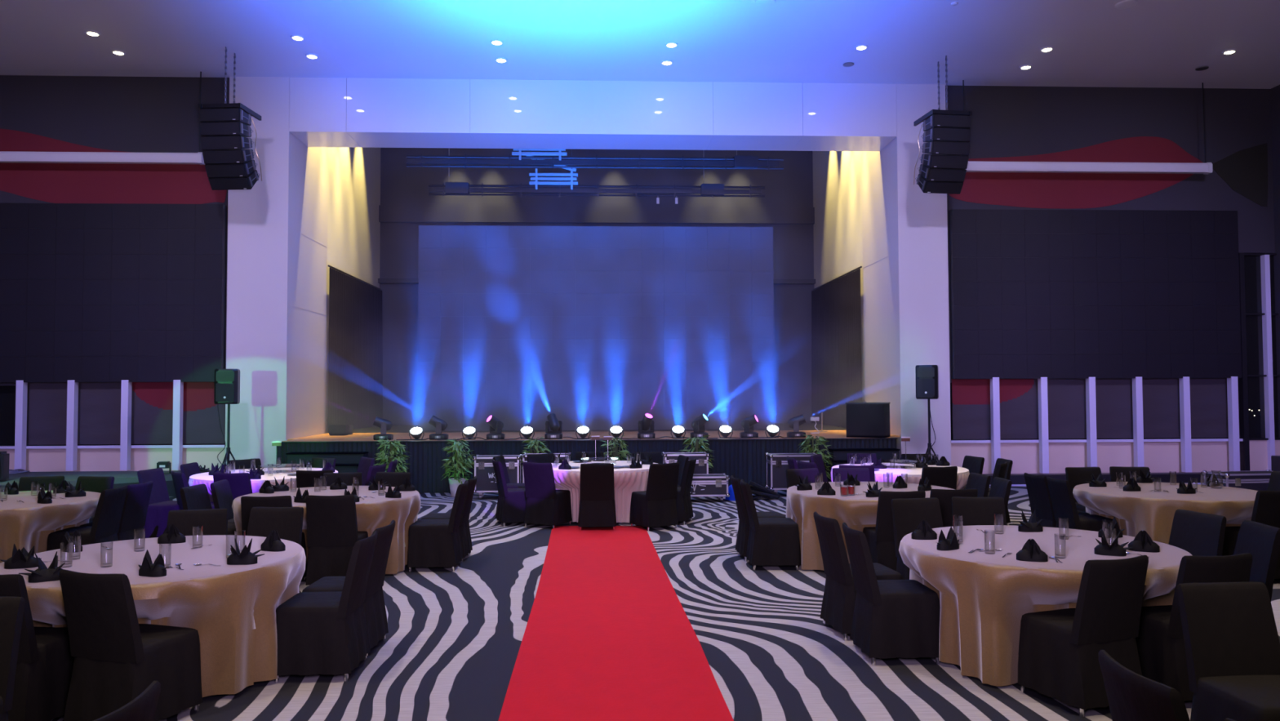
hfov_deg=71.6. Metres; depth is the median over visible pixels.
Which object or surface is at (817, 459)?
banquet chair
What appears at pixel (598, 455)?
folded napkin
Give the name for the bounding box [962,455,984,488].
banquet chair
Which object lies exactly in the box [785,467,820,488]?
banquet chair
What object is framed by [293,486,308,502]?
folded napkin
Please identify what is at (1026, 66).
recessed light
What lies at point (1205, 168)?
projection screen
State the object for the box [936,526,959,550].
folded napkin
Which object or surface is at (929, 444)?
speaker stand
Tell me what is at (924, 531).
folded napkin
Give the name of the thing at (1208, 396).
roller blind
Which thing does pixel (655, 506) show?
banquet chair
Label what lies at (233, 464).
banquet chair
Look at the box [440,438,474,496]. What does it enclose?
bamboo
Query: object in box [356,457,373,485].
banquet chair
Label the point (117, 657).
banquet chair
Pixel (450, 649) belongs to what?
floor
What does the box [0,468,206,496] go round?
stage
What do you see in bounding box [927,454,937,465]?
folded napkin
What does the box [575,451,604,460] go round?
banquet chair
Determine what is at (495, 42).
recessed light
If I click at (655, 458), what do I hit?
banquet chair
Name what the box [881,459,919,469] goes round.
turntable
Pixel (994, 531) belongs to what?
glass
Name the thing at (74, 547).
folded napkin
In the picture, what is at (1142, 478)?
folded napkin
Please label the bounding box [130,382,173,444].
roller blind
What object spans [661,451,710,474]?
flight case
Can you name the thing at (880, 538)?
banquet chair
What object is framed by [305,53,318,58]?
recessed light
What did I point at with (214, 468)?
folded napkin
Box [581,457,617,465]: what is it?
turntable
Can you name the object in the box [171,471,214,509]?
banquet chair
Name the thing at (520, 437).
power cable
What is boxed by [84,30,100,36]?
recessed light
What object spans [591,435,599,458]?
stand
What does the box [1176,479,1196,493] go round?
folded napkin
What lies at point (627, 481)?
tablecloth
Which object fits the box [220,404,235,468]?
speaker stand
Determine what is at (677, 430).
light
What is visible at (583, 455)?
folded napkin
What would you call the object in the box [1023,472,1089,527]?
banquet chair
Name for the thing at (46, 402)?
roller blind
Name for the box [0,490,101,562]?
tablecloth
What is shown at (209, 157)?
grille
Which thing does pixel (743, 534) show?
banquet chair
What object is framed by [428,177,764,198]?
batten
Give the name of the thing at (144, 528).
glass
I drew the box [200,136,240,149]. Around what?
grille
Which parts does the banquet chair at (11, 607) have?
seat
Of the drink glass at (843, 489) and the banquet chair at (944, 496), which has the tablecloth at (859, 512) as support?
the drink glass at (843, 489)
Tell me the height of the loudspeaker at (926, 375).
0.630 m
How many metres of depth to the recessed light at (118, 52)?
15.98 m
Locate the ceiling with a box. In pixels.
[0,0,1279,88]
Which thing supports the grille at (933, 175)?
attached to the array at (947, 132)
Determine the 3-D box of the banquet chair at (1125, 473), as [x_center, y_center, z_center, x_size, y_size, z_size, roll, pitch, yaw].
[6.015,1.755,10.746,0.520,0.892,0.599,-1,-2,13]
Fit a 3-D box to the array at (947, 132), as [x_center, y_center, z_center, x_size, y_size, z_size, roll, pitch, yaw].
[5.595,-4.356,16.476,0.872,2.507,0.760,0,-2,-8]
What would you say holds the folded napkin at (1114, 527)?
on the tablecloth at (984, 597)
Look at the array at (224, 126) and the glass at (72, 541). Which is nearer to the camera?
the glass at (72, 541)
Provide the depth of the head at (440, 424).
16.72 m
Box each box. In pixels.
[328,424,349,435]
[348,424,353,434]
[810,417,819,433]
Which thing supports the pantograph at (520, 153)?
hanging from the ceiling
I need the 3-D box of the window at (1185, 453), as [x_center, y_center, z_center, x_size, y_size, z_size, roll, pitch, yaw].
[9.149,1.382,17.769,5.960,2.100,0.340,0,-2,-2]
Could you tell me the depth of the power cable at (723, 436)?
16.81 m
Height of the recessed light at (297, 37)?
0.045 m
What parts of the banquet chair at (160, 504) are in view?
backrest, seat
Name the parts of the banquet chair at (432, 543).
seat, backrest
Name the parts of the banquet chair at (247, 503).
backrest, seat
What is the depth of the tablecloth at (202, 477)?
11.21 m
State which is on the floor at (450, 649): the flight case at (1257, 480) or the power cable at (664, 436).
the flight case at (1257, 480)
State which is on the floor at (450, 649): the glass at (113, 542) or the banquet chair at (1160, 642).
the banquet chair at (1160, 642)
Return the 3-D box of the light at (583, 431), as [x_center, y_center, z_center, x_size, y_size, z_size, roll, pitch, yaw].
[-1.085,1.367,16.866,0.260,0.242,0.238,-1,-2,27]
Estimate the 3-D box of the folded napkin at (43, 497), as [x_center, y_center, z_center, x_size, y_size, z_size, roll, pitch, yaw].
[-5.871,1.330,8.756,0.224,0.148,0.108,-1,-2,32]
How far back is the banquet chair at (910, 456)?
13.39 m
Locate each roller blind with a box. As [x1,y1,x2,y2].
[26,382,67,444]
[77,382,121,444]
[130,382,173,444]
[182,382,225,444]
[951,378,991,439]
[999,378,1039,439]
[1047,378,1086,438]
[1095,378,1133,438]
[1142,377,1180,438]
[1189,377,1228,437]
[1237,377,1239,437]
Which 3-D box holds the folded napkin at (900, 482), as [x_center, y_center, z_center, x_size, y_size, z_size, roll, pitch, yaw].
[2.877,1.340,9.817,0.119,0.136,0.176,-2,-3,43]
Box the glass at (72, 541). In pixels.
[61,541,73,567]
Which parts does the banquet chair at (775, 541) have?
backrest, seat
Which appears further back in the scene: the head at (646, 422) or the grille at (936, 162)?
the head at (646, 422)
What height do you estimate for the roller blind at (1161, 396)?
1.200 m
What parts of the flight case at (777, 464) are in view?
lid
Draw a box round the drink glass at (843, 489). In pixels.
[840,486,848,496]
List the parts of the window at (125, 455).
night pane, spandrel panel, sill rail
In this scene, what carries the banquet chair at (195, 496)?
on the floor at (450, 649)
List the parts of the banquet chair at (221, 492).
seat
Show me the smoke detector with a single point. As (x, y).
(953, 3)
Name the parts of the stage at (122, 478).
cable coil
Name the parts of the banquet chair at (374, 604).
seat, backrest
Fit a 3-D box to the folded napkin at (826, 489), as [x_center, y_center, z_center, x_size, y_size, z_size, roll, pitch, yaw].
[1.931,1.322,9.197,0.176,0.136,0.119,0,-2,-10]
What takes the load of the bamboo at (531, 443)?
on the floor at (450, 649)
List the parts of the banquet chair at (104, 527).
seat, backrest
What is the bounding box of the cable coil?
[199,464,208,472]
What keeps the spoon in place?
on the tablecloth at (232, 608)
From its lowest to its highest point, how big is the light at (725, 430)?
0.242 m
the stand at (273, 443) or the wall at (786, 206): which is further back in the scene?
the wall at (786, 206)
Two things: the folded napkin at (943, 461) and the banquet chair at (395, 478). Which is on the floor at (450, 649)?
the banquet chair at (395, 478)
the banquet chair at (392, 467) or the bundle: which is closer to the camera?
the banquet chair at (392, 467)
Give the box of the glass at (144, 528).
[133,528,145,551]
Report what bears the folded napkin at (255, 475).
on the tablecloth at (202, 477)
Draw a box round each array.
[198,46,262,190]
[913,55,972,194]
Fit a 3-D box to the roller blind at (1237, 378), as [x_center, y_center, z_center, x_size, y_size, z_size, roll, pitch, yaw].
[12.002,0.957,17.942,0.222,1.200,0.027,0,-2,-2]
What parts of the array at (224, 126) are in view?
chain, rigging frame, chain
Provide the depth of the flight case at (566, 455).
15.37 m
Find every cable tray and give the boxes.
[405,158,779,166]
[428,187,760,194]
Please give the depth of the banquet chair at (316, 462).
12.96 m
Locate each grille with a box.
[200,108,239,120]
[200,122,239,135]
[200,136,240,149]
[202,151,243,163]
[204,164,246,177]
[208,177,250,190]
[215,383,234,401]
[917,378,934,395]
[924,182,963,194]
[927,168,966,181]
[930,155,968,168]
[932,142,969,155]
[933,114,970,127]
[933,128,970,141]
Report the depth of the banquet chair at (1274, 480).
10.31 m
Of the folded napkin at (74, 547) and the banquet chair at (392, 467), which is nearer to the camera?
the folded napkin at (74, 547)
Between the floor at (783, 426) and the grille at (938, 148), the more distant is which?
the floor at (783, 426)
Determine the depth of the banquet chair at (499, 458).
13.29 m
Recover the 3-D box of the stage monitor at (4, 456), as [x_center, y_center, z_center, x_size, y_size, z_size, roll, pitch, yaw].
[-10.811,1.774,14.820,0.400,0.500,0.312,0,-2,-14]
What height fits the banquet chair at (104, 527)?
0.892 m
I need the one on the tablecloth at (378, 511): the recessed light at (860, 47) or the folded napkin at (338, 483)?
the folded napkin at (338, 483)
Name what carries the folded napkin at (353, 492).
on the tablecloth at (378, 511)
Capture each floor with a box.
[51,485,1279,720]
[353,422,846,432]
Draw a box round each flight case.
[471,453,521,499]
[520,452,572,483]
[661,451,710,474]
[689,472,730,501]
[764,452,822,493]
[1201,469,1272,490]
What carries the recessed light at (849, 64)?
in the ceiling
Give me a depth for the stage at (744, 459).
16.47 m
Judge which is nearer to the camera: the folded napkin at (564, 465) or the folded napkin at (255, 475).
the folded napkin at (255, 475)
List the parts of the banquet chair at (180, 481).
backrest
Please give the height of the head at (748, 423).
0.451 m
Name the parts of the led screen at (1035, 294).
frame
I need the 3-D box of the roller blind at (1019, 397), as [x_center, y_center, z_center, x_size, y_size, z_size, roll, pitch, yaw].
[7.515,0.967,17.754,0.950,1.200,0.027,0,-2,-2]
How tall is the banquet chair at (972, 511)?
0.892 m
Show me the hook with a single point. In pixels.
(657, 198)
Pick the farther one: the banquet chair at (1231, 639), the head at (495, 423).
the head at (495, 423)
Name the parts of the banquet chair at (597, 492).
seat, backrest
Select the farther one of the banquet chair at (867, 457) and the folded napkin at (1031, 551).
the banquet chair at (867, 457)
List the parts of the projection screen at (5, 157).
rod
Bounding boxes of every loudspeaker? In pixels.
[213,368,239,404]
[845,402,890,437]
[915,364,938,399]
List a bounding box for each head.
[373,416,393,439]
[428,415,448,439]
[485,414,505,439]
[544,413,562,439]
[637,413,655,438]
[690,413,708,437]
[739,413,759,437]
[786,413,806,437]
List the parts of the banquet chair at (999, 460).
seat, backrest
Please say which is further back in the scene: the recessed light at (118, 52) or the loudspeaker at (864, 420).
the loudspeaker at (864, 420)
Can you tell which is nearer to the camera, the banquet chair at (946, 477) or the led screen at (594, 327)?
the banquet chair at (946, 477)
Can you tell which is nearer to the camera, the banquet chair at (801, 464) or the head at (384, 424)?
the banquet chair at (801, 464)
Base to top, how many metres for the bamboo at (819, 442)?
1.047 m
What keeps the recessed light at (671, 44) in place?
in the ceiling
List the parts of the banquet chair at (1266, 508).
seat, backrest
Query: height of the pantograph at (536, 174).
3.046 m
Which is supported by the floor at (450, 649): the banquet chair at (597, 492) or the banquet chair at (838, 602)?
the banquet chair at (838, 602)
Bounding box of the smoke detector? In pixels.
[951,2,957,5]
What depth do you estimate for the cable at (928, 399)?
16.53 m
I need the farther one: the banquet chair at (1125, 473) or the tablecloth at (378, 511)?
the banquet chair at (1125, 473)
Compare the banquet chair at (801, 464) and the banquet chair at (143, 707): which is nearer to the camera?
the banquet chair at (143, 707)
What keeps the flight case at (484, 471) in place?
on the floor at (450, 649)
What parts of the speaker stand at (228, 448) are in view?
leg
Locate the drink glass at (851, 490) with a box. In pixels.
[847,483,855,495]
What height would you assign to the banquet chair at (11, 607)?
0.892 m
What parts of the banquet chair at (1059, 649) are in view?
leg, seat, leg, backrest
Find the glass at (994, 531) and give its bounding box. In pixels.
[984,530,995,554]
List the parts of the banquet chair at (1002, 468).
backrest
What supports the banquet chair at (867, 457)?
on the floor at (450, 649)
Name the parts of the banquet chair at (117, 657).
backrest, seat, leg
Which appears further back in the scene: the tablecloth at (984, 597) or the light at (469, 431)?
the light at (469, 431)
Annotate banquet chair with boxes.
[0,573,74,720]
[0,595,25,720]
[17,475,64,491]
[46,485,127,551]
[58,568,202,720]
[75,475,114,522]
[79,480,153,540]
[93,680,160,720]
[137,467,179,537]
[166,508,227,535]
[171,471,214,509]
[180,462,200,486]
[180,483,235,535]
[209,479,235,523]
[213,472,252,499]
[228,457,261,470]
[240,495,306,580]
[246,506,303,591]
[274,530,377,682]
[296,470,333,488]
[302,520,395,657]
[305,494,368,586]
[310,457,335,468]
[322,471,362,486]
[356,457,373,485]
[364,463,386,485]
[374,471,411,486]
[386,458,397,471]
[407,480,468,571]
[421,475,476,562]
[492,458,536,526]
[493,454,524,515]
[522,462,572,528]
[527,453,554,462]
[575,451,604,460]
[577,463,616,529]
[629,462,679,530]
[631,451,660,463]
[675,457,696,524]
[676,454,688,486]
[730,475,786,561]
[740,479,800,569]
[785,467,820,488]
[786,456,798,468]
[796,460,820,478]
[810,453,827,482]
[813,511,902,639]
[832,467,870,481]
[839,464,874,481]
[842,522,940,665]
[846,453,876,463]
[862,490,925,570]
[891,497,943,579]
[901,453,931,463]
[920,466,957,488]
[929,488,977,527]
[951,496,1006,526]
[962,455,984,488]
[964,457,1013,524]
[965,472,991,497]
[987,462,1007,497]
[988,476,1011,514]
[1017,555,1148,717]
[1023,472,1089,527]
[1046,476,1112,531]
[1065,466,1102,511]
[1097,649,1190,720]
[1109,466,1150,481]
[1135,552,1252,701]
[1168,509,1226,555]
[1177,581,1279,720]
[1222,490,1279,578]
[1223,717,1235,720]
[1233,520,1279,600]
[1266,471,1279,490]
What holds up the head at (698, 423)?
on the stage at (744, 459)
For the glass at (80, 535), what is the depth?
5.77 m
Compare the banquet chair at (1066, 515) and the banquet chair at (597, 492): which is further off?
the banquet chair at (597, 492)
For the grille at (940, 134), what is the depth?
16.11 m
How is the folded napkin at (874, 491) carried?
on the tablecloth at (859, 512)
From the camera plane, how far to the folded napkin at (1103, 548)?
5.77 m
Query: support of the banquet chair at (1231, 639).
on the floor at (450, 649)
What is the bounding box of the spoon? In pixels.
[193,563,221,565]
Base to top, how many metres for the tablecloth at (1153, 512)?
0.755 m
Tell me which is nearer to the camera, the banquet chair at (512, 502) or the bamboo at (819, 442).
the banquet chair at (512, 502)
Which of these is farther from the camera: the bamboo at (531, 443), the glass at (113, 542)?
the bamboo at (531, 443)
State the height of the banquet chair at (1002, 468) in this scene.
0.892 m
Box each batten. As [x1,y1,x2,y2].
[405,150,783,170]
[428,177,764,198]
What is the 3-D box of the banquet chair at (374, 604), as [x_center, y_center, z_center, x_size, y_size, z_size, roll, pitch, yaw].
[-2.105,1.635,6.432,0.599,0.892,0.520,0,-2,0]
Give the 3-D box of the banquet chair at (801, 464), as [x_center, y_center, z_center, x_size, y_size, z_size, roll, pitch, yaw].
[2.492,1.814,12.083,0.599,0.892,0.520,1,-2,-20]
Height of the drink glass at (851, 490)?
0.115 m
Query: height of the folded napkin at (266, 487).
0.136 m
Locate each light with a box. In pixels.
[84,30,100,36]
[111,49,125,55]
[156,461,171,473]
[290,34,304,40]
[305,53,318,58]
[408,426,424,439]
[462,426,476,439]
[490,39,503,45]
[494,57,507,62]
[519,426,534,439]
[575,426,591,438]
[608,425,623,438]
[661,59,673,65]
[665,41,678,48]
[671,425,685,438]
[718,425,733,438]
[764,424,779,437]
[843,62,853,66]
[854,44,867,50]
[1019,64,1032,69]
[1040,46,1053,52]
[1195,66,1208,71]
[1222,48,1236,54]
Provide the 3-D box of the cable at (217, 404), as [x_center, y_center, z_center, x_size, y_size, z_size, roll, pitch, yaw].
[-7.535,1.598,15.968,0.148,1.629,0.042,1,-2,-26]
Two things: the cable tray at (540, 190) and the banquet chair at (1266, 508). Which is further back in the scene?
the cable tray at (540, 190)
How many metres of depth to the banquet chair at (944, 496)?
8.60 m
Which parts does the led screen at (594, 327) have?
frame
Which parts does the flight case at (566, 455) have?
lid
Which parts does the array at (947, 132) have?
chain, rigging frame, chain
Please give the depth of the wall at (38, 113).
17.20 m
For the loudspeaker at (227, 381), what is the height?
0.630 m
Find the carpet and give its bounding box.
[497,525,733,720]
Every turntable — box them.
[260,463,301,474]
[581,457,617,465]
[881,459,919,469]
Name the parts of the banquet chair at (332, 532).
backrest, seat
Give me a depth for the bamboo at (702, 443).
16.15 m
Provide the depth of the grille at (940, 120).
16.11 m
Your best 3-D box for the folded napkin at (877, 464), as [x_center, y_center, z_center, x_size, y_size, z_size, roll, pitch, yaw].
[3.288,1.414,12.252,0.224,0.148,0.108,-1,-2,26]
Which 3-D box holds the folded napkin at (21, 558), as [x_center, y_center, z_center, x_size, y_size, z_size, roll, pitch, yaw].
[-3.846,1.210,5.516,0.224,0.148,0.108,0,-2,-16]
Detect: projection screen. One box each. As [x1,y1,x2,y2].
[0,71,204,164]
[962,80,1213,174]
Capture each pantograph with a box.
[511,148,567,159]
[526,149,577,189]
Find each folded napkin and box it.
[0,543,41,568]
[4,480,18,494]
[18,551,65,582]
[37,487,52,503]
[53,480,71,493]
[60,480,85,497]
[60,529,82,552]
[138,549,166,577]
[157,523,186,543]
[206,462,222,475]
[219,463,231,473]
[226,537,264,564]
[245,462,264,475]
[249,467,261,479]
[259,480,274,493]
[260,529,285,551]
[271,475,288,491]
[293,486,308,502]
[321,462,335,471]
[329,476,346,489]
[344,486,360,502]
[368,475,389,490]
[384,482,400,497]
[399,478,415,491]
[551,452,565,462]
[558,459,571,469]
[577,452,591,462]
[594,452,604,461]
[629,457,643,468]
[639,453,653,464]
[794,475,812,490]
[817,481,835,495]
[840,471,861,485]
[848,453,863,463]
[862,480,882,497]
[871,457,886,468]
[893,475,906,488]
[897,453,910,463]
[910,456,928,467]
[911,520,937,539]
[917,476,931,490]
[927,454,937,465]
[936,456,950,466]
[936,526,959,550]
[1013,510,1043,532]
[1016,538,1048,561]
[1084,471,1106,486]
[1093,529,1133,555]
[1097,515,1124,537]
[1123,478,1141,491]
[1128,529,1159,552]
[1135,468,1155,483]
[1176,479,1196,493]
[1206,473,1218,486]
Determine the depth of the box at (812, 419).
18.71 m
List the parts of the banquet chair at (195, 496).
backrest, seat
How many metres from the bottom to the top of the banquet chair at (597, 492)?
0.892 m
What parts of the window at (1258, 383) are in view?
spandrel panel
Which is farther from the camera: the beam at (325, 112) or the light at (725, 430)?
the beam at (325, 112)
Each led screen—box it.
[0,203,226,382]
[417,225,774,431]
[948,208,1241,378]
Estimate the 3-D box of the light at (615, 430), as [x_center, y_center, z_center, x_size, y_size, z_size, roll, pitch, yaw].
[-0.454,1.365,16.892,0.260,0.242,0.238,-1,-2,27]
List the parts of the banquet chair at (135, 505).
seat, backrest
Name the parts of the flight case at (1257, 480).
lid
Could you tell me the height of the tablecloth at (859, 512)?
0.755 m
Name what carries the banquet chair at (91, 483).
on the floor at (450, 649)
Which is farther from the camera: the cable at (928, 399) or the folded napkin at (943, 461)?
the cable at (928, 399)
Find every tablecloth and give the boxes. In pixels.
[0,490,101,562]
[0,534,306,697]
[188,467,337,502]
[231,485,421,573]
[551,460,657,522]
[786,481,955,570]
[831,462,969,489]
[898,524,1191,685]
[1072,481,1257,543]
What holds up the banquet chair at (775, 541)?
on the floor at (450, 649)
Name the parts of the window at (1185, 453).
night pane, spandrel panel, sill rail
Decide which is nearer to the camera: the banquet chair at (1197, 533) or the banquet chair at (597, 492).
the banquet chair at (1197, 533)
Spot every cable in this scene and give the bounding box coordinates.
[217,404,225,464]
[395,436,485,439]
[485,436,550,439]
[563,436,640,439]
[640,435,717,439]
[723,435,794,438]
[928,399,935,457]
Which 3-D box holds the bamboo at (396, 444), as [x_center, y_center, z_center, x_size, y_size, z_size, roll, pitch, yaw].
[-4.399,1.904,15.754,0.729,1.016,0.683,-1,-2,27]
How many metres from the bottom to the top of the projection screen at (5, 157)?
1.786 m
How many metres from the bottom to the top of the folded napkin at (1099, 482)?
0.160 m
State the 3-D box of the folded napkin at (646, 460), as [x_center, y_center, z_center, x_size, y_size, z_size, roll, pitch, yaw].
[0.090,1.450,13.111,0.231,0.160,0.109,-1,-2,25]
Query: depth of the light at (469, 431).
16.76 m
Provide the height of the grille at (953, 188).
0.175 m
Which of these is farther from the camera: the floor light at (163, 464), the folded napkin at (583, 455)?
the floor light at (163, 464)
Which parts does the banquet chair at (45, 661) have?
backrest, seat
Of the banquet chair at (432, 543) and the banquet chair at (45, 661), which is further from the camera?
the banquet chair at (432, 543)
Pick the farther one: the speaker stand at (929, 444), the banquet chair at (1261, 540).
the speaker stand at (929, 444)
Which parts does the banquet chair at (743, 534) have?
backrest, seat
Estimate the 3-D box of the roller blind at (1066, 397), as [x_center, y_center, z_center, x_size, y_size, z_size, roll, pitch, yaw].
[8.486,0.965,17.795,0.954,1.200,0.027,0,-2,-2]
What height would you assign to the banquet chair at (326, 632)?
0.892 m
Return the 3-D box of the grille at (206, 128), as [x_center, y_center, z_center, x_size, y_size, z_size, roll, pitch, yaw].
[-7.372,-4.065,15.576,0.700,0.208,0.038,0,-2,4]
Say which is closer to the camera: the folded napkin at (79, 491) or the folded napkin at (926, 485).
the folded napkin at (79, 491)
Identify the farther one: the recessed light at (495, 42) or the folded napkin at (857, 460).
the recessed light at (495, 42)
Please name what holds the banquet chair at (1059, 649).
on the floor at (450, 649)
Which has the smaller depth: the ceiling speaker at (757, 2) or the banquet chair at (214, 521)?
the banquet chair at (214, 521)
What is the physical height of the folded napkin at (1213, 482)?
0.136 m
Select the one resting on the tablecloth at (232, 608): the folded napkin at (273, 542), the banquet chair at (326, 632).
the folded napkin at (273, 542)
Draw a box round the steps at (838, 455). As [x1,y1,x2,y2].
[827,448,900,481]
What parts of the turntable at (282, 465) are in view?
glass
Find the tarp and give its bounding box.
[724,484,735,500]
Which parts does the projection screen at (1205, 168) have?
rod, rod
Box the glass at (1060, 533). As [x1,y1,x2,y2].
[1053,533,1066,558]
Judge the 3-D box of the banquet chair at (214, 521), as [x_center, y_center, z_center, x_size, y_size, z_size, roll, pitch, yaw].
[-3.563,1.662,7.035,0.520,0.892,0.599,0,-2,-14]
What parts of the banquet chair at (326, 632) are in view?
seat, leg, backrest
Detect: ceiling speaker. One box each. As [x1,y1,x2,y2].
[754,0,774,6]
[1115,0,1137,9]
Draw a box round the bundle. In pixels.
[748,480,779,499]
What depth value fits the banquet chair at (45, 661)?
4.81 m
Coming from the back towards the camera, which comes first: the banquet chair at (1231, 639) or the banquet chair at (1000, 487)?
the banquet chair at (1000, 487)
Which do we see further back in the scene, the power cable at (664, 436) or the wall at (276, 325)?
the wall at (276, 325)
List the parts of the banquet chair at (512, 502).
backrest, seat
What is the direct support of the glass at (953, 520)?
on the tablecloth at (984, 597)
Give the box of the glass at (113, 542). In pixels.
[100,542,113,567]
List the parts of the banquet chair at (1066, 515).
backrest, seat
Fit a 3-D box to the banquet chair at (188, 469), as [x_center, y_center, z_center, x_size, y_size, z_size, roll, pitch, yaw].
[-5.877,1.845,12.070,0.599,0.892,0.520,0,-2,-2]
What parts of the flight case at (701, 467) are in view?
lid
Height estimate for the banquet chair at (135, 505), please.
0.892 m
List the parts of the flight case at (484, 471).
lid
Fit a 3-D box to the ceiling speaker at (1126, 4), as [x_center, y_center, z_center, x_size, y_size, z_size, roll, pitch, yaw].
[7.762,-5.680,14.171,0.320,0.024,0.320,0,-2,-2]
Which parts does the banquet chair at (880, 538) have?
seat, backrest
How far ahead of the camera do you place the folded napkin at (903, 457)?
13.05 m
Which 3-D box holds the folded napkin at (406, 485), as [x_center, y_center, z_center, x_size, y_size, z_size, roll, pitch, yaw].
[-2.556,1.357,9.722,0.176,0.136,0.119,1,-2,-27]
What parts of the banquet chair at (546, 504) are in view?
backrest, seat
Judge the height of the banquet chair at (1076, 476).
0.892 m
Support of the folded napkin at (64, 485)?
on the tablecloth at (28, 524)
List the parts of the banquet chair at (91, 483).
seat, backrest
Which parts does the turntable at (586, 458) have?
glass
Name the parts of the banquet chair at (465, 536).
seat, backrest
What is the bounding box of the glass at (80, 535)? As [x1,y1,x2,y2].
[68,534,80,559]
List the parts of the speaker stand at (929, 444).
leg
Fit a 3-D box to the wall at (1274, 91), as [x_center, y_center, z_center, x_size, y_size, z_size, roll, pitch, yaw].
[13.518,-1.961,6.941,0.200,8.000,22.600,0,-2,-2]
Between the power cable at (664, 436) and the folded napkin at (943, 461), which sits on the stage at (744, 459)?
the power cable at (664, 436)
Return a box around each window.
[0,379,225,471]
[950,376,1243,473]
[1238,253,1279,471]
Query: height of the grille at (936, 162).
0.199 m
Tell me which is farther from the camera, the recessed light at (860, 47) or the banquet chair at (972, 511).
the recessed light at (860, 47)
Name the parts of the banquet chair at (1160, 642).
seat, backrest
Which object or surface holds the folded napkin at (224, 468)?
on the tablecloth at (202, 477)
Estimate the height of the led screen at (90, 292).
3.410 m
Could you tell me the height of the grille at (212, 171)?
0.189 m
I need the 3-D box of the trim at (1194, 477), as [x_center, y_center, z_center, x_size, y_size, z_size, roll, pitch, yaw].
[9.387,2.318,17.401,5.600,0.200,0.330,0,-2,-2]
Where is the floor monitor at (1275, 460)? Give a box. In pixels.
[1271,455,1279,471]
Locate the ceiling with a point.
(1149, 43)
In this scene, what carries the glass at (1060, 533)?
on the tablecloth at (984, 597)
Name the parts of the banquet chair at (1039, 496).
backrest, seat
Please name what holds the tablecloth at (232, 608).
on the round table
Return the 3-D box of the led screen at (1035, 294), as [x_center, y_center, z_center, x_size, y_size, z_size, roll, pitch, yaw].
[9.122,-1.324,17.787,5.840,3.370,0.170,0,-2,-2]
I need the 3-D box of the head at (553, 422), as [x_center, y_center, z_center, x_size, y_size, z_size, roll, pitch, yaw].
[-1.644,1.250,16.928,0.330,0.485,0.315,0,-2,-2]
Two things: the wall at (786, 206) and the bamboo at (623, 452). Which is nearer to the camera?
the bamboo at (623, 452)
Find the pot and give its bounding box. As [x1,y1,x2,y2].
[448,477,466,496]
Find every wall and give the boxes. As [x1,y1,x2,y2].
[0,75,229,385]
[224,76,380,465]
[378,147,814,425]
[812,84,951,465]
[945,85,1275,382]
[1270,84,1279,437]
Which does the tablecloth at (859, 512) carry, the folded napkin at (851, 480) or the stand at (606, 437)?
the folded napkin at (851, 480)
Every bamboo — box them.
[373,438,409,471]
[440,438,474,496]
[520,436,551,467]
[600,435,631,460]
[680,435,713,471]
[797,434,832,479]
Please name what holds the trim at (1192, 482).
attached to the wall at (1078, 124)
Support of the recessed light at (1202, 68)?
in the ceiling
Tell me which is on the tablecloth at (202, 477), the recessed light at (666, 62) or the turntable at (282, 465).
the turntable at (282, 465)
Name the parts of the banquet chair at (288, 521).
backrest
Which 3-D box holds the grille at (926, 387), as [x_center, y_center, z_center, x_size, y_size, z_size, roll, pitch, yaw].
[5.290,0.503,16.419,0.310,0.320,0.017,-1,-2,29]
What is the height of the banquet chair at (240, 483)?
0.892 m
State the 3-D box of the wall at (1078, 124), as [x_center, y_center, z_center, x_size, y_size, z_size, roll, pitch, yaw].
[9.539,-2.562,18.063,6.818,6.000,0.200,0,-2,-2]
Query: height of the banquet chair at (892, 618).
0.892 m
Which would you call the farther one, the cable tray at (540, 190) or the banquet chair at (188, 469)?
the cable tray at (540, 190)
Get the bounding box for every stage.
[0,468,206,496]
[276,430,899,493]
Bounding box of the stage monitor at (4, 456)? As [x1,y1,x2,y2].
[0,450,9,481]
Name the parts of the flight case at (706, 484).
lid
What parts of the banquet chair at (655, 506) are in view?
seat, backrest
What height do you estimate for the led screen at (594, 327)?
4.600 m
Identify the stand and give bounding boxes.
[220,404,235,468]
[271,441,281,465]
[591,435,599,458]
[603,435,612,457]
[818,412,827,431]
[901,436,910,461]
[925,399,938,461]
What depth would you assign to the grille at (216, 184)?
15.88 m
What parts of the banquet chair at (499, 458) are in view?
backrest, seat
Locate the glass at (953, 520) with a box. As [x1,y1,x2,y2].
[952,520,963,542]
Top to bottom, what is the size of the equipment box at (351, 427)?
0.200 m
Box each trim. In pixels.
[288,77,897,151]
[377,278,815,284]
[982,471,1204,484]
[989,482,1204,485]
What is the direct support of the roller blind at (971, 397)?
attached to the window at (1185, 453)
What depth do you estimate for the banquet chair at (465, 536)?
9.78 m
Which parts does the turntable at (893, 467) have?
glass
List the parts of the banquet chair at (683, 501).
seat, backrest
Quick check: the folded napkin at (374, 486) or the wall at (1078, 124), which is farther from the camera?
the wall at (1078, 124)
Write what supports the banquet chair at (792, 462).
on the floor at (450, 649)
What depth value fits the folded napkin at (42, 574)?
5.11 m
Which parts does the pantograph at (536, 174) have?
arm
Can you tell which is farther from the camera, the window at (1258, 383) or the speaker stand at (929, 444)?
the window at (1258, 383)
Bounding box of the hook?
[656,197,659,204]
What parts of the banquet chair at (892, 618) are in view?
backrest, leg, seat, leg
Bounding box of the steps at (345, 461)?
[283,451,368,472]
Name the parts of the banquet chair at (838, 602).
backrest, leg, seat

